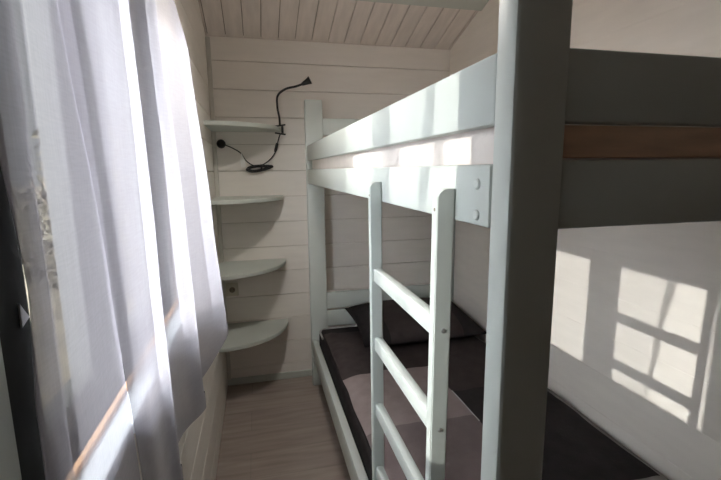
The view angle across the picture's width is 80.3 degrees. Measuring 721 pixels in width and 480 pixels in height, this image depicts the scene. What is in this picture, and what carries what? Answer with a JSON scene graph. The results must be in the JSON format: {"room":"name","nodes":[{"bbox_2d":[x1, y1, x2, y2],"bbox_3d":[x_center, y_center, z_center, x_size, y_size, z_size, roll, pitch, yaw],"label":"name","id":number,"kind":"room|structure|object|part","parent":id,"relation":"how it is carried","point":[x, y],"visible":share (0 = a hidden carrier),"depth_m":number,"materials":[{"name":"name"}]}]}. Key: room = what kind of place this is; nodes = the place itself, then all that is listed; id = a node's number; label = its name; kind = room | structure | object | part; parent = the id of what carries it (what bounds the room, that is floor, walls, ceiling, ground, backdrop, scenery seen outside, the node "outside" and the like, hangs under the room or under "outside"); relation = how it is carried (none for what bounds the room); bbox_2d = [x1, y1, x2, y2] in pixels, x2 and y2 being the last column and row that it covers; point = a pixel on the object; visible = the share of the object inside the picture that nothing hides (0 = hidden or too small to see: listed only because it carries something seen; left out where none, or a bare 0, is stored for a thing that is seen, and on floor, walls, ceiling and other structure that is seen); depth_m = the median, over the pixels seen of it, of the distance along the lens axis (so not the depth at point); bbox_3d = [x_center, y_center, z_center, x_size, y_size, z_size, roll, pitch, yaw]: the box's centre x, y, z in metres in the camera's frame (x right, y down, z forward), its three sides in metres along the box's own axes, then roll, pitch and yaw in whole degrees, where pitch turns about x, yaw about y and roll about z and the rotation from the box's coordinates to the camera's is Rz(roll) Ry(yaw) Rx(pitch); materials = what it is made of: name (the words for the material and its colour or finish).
{"room":"bunk bedroom","nodes":[
{"label":"bunk bedroom","id":0,"kind":"room"},
{"bbox_2d":[134,0,227,479],"bbox_3d":[-0.516,-0.246,0.887,0.083,2.992,3.620,-3,10,-13],"label":"wall","id":1,"kind":"structure","parent":0,"point":[199,445],"depth_m":1.94,"materials":[{"name":"white wood"}]},
{"bbox_2d":[0,342,21,479],"bbox_3d":[-0.350,0.189,0.327,0.140,2.272,0.029,-3,10,-13],"label":"trim","id":2,"kind":"structure","parent":1,"relation":"attached to","point":[9,460],"depth_m":0.34,"materials":[{"name":"grey paint"}]},
{"bbox_2d":[0,166,44,479],"bbox_3d":[-0.324,-0.190,0.312,0.060,1.520,0.047,-3,10,-13],"label":"trim","id":3,"kind":"structure","parent":1,"relation":"attached to","point":[16,342],"depth_m":0.36,"materials":[{"name":"black"}]},
{"bbox_2d":[18,304,28,327],"bbox_3d":[-0.294,0.064,0.374,0.002,0.021,0.013,-3,10,-13],"label":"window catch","id":4,"kind":"structure","parent":1,"relation":"in","point":[23,316],"depth_m":0.37,"materials":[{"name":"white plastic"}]},
{"bbox_2d":[122,360,134,433],"bbox_3d":[-0.457,-0.131,0.750,0.128,0.825,0.995,-3,10,-13],"label":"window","id":5,"kind":"structure","parent":1,"relation":"in","point":[122,360],"depth_m":0.70,"materials":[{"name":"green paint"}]},
{"bbox_3d":[-0.462,0.259,0.853,0.128,0.022,0.917,-3,10,-13],"label":"sill","id":6,"kind":"part","parent":5,"relation":"part of","materials":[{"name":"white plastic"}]},
{"bbox_3d":[-0.414,-0.621,0.684,0.060,0.012,1.020,-3,10,-13],"label":"curtain rod","id":7,"kind":"object","parent":1,"relation":"attached to","visible":0},
{"bbox_2d":[0,0,140,479],"bbox_3d":[-0.306,-0.032,0.462,0.019,1.080,0.296,-3,10,-13],"label":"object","id":8,"kind":"object","parent":7,"relation":"hanging from","point":[83,411],"visible":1,"depth_m":0.42,"materials":[{"name":"white fabric"}]},
{"bbox_2d":[57,0,227,479],"bbox_3d":[-0.395,-0.100,0.852,0.081,1.070,0.814,-2,9,-8],"label":"curtain","id":9,"kind":"object","parent":7,"relation":"hanging from","point":[129,61],"visible":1,"depth_m":0.73,"materials":[{"name":"white fabric"}]},
{"bbox_2d":[216,376,350,479],"bbox_3d":[0.267,1.208,1.339,1.907,0.080,3.670,-3,10,-13],"label":"floor","id":10,"kind":"structure","parent":0,"point":[283,429],"depth_m":2.25,"materials":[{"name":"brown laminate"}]},
{"bbox_2d":[304,0,720,479],"bbox_3d":[0.386,0.202,1.728,0.994,1.777,2.150,-3,10,-13],"label":"bunk bed","id":11,"kind":"object","parent":10,"relation":"on","point":[535,84],"visible":0.91,"depth_m":0.57,"materials":[{"name":"grey paint"}]},
{"bbox_3d":[-0.269,0.059,2.643,0.103,1.777,0.044,-3,10,-13],"label":"post","id":12,"kind":"part","parent":11,"relation":"part of","materials":[{"name":"grey paint"}]},
{"bbox_3d":[-0.045,0.850,1.728,0.034,0.113,2.065,-3,10,-13],"label":"rail","id":13,"kind":"part","parent":11,"relation":"part of","materials":[{"name":"grey paint"}]},
{"bbox_2d":[319,325,371,479],"bbox_3d":[0.413,0.761,1.827,0.908,0.135,2.054,-3,10,-13],"label":"mattress","id":14,"kind":"object","parent":11,"relation":"on","point":[362,444],"visible":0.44,"depth_m":1.91,"materials":[{"name":"black fabric"}]},
{"bbox_2d":[324,331,668,479],"bbox_3d":[0.427,0.685,1.762,0.879,0.033,1.910,-3,10,-13],"label":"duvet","id":15,"kind":"object","parent":14,"relation":"on","point":[575,448],"visible":0.47,"depth_m":1.64,"materials":[{"name":"black fabric"}]},
{"bbox_2d":[345,297,485,347],"bbox_3d":[0.307,0.457,2.532,0.715,0.144,0.523,-3,10,-13],"label":"pillow","id":16,"kind":"object","parent":15,"relation":"on","point":[399,327],"visible":0.58,"depth_m":2.36,"materials":[{"name":"black fabric"}]},
{"bbox_3d":[0.046,0.523,1.136,0.029,1.342,0.058,-3,10,-13],"label":"rail","id":17,"kind":"part","parent":11,"relation":"part of","materials":[{"name":"grey paint"}]},
{"bbox_3d":[-0.062,-0.217,1.553,0.023,0.084,2.062,-3,10,-13],"label":"rail","id":18,"kind":"part","parent":11,"relation":"part of","materials":[{"name":"grey paint"}]},
{"bbox_3d":[0.132,0.580,0.784,0.029,1.342,0.058,-3,10,-13],"label":"rail","id":19,"kind":"part","parent":11,"relation":"part of","materials":[{"name":"grey paint"}]},
{"bbox_3d":[0.574,0.017,2.841,0.098,1.777,0.044,-3,10,-13],"label":"post","id":20,"kind":"part","parent":11,"relation":"part of","materials":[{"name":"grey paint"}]},
{"bbox_2d":[312,124,720,168],"bbox_3d":[0.395,-0.308,1.648,0.910,0.124,2.050,-3,10,-13],"label":"mattress","id":21,"kind":"object","parent":11,"relation":"on","point":[476,147],"visible":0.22,"depth_m":0.78,"materials":[{"name":"white fabric"}]},
{"bbox_3d":[0.215,0.386,0.619,0.076,1.777,0.043,-3,10,-13],"label":"post","id":22,"kind":"part","parent":11,"relation":"part of","materials":[{"name":"grey paint"}]},
{"bbox_3d":[0.641,-0.145,0.644,0.812,0.040,0.034,-3,10,-13],"label":"rail","id":23,"kind":"part","parent":11,"relation":"part of","materials":[{"name":"brown wood"}]},
{"bbox_2d":[205,33,449,377],"bbox_3d":[-0.154,-0.268,2.816,1.707,2.404,0.120,-3,10,-13],"label":"wall","id":24,"kind":"structure","parent":0,"point":[351,81],"depth_m":2.69,"materials":[{"name":"white wood"}]},
{"bbox_2d":[205,37,230,379],"bbox_3d":[-0.857,-0.126,2.592,0.024,2.079,0.024,-3,10,-13],"label":"trim","id":25,"kind":"structure","parent":24,"relation":"attached to","point":[207,39],"depth_m":2.54,"materials":[{"name":"white wood"}]},
{"bbox_2d":[226,282,238,295],"bbox_3d":[-0.805,0.311,2.679,0.074,0.085,0.017,-3,10,-13],"label":"wall socket","id":26,"kind":"object","parent":24,"relation":"attached to","point":[231,288],"visible":1,"depth_m":2.67,"materials":[{"name":"beige plastic"}]},
{"bbox_2d":[203,120,280,131],"bbox_3d":[-0.635,-0.627,2.369,0.402,0.022,0.402,-3,10,-13],"label":"corner shelf","id":27,"kind":"object","parent":24,"relation":"attached to","point":[217,126],"visible":1,"depth_m":2.29,"materials":[{"name":"grey paint"}]},
{"bbox_2d":[211,195,283,204],"bbox_3d":[-0.631,-0.230,2.434,0.402,0.022,0.402,-3,10,-13],"label":"corner shelf","id":28,"kind":"object","parent":24,"relation":"attached to","point":[222,200],"visible":0.98,"depth_m":2.35,"materials":[{"name":"grey paint"}]},
{"bbox_2d":[219,258,285,280],"bbox_3d":[-0.626,0.168,2.499,0.402,0.022,0.402,-3,10,-13],"label":"corner shelf","id":29,"kind":"object","parent":24,"relation":"attached to","point":[230,270],"visible":0.91,"depth_m":2.48,"materials":[{"name":"grey paint"}]},
{"bbox_2d":[219,318,287,352],"bbox_3d":[-0.622,0.564,2.564,0.402,0.022,0.402,-3,10,-13],"label":"corner shelf","id":30,"kind":"object","parent":24,"relation":"attached to","point":[242,335],"visible":0.96,"depth_m":2.55,"materials":[{"name":"grey paint"}]},
{"bbox_2d":[216,76,311,172],"bbox_3d":[-0.566,-0.676,2.531,0.576,0.547,0.099,-1,9,-1],"label":"lamp","id":31,"kind":"object","parent":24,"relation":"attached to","point":[220,143],"visible":1,"depth_m":2.55,"materials":[{"name":"black plastic"}]},
{"bbox_3d":[-0.642,-0.521,2.571,0.331,0.230,0.041,-2,9,-7],"label":"cord","id":32,"kind":"part","parent":31,"relation":"part of","materials":[{"name":"black plastic"}]},
{"bbox_2d":[228,369,311,385],"bbox_3d":[-0.546,0.907,2.841,0.645,0.045,0.012,-3,10,-13],"label":"baseboard","id":33,"kind":"structure","parent":24,"relation":"attached to","point":[301,373],"depth_m":2.82,"materials":[{"name":"grey paint"}]},
{"bbox_2d":[198,0,477,49],"bbox_3d":[0.242,-1.409,0.899,1.907,1.029,3.690,-3,10,-13],"label":"ceiling","id":34,"kind":"structure","parent":0,"point":[324,21],"depth_m":2.41,"materials":[{"name":"white wood"}]},
{"bbox_2d":[450,0,720,479],"bbox_3d":[1.048,-0.323,1.256,0.120,2.992,3.620,-3,10,-13],"label":"wall","id":35,"kind":"structure","parent":0,"point":[635,345],"depth_m":1.48,"materials":[{"name":"white paint"}]},
{"bbox_2d":[356,0,488,10],"bbox_3d":[-0.047,-1.261,2.152,1.527,0.060,0.105,-3,10,-13],"label":"trim","id":36,"kind":"structure","parent":35,"relation":"attached to","point":[478,5],"depth_m":2.29,"materials":[{"name":"grey paint"}]},
{"label":"outside","id":37,"kind":"structure","parent":0,"visible":0},
{"bbox_2d":[24,275,29,314],"bbox_3d":[-8.840,0.570,3.146,14.000,1.279,22.000,-3,10,-13],"label":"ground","id":38,"kind":"structure","parent":37,"point":[24,275],"depth_m":4.32,"materials":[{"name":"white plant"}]}
]}

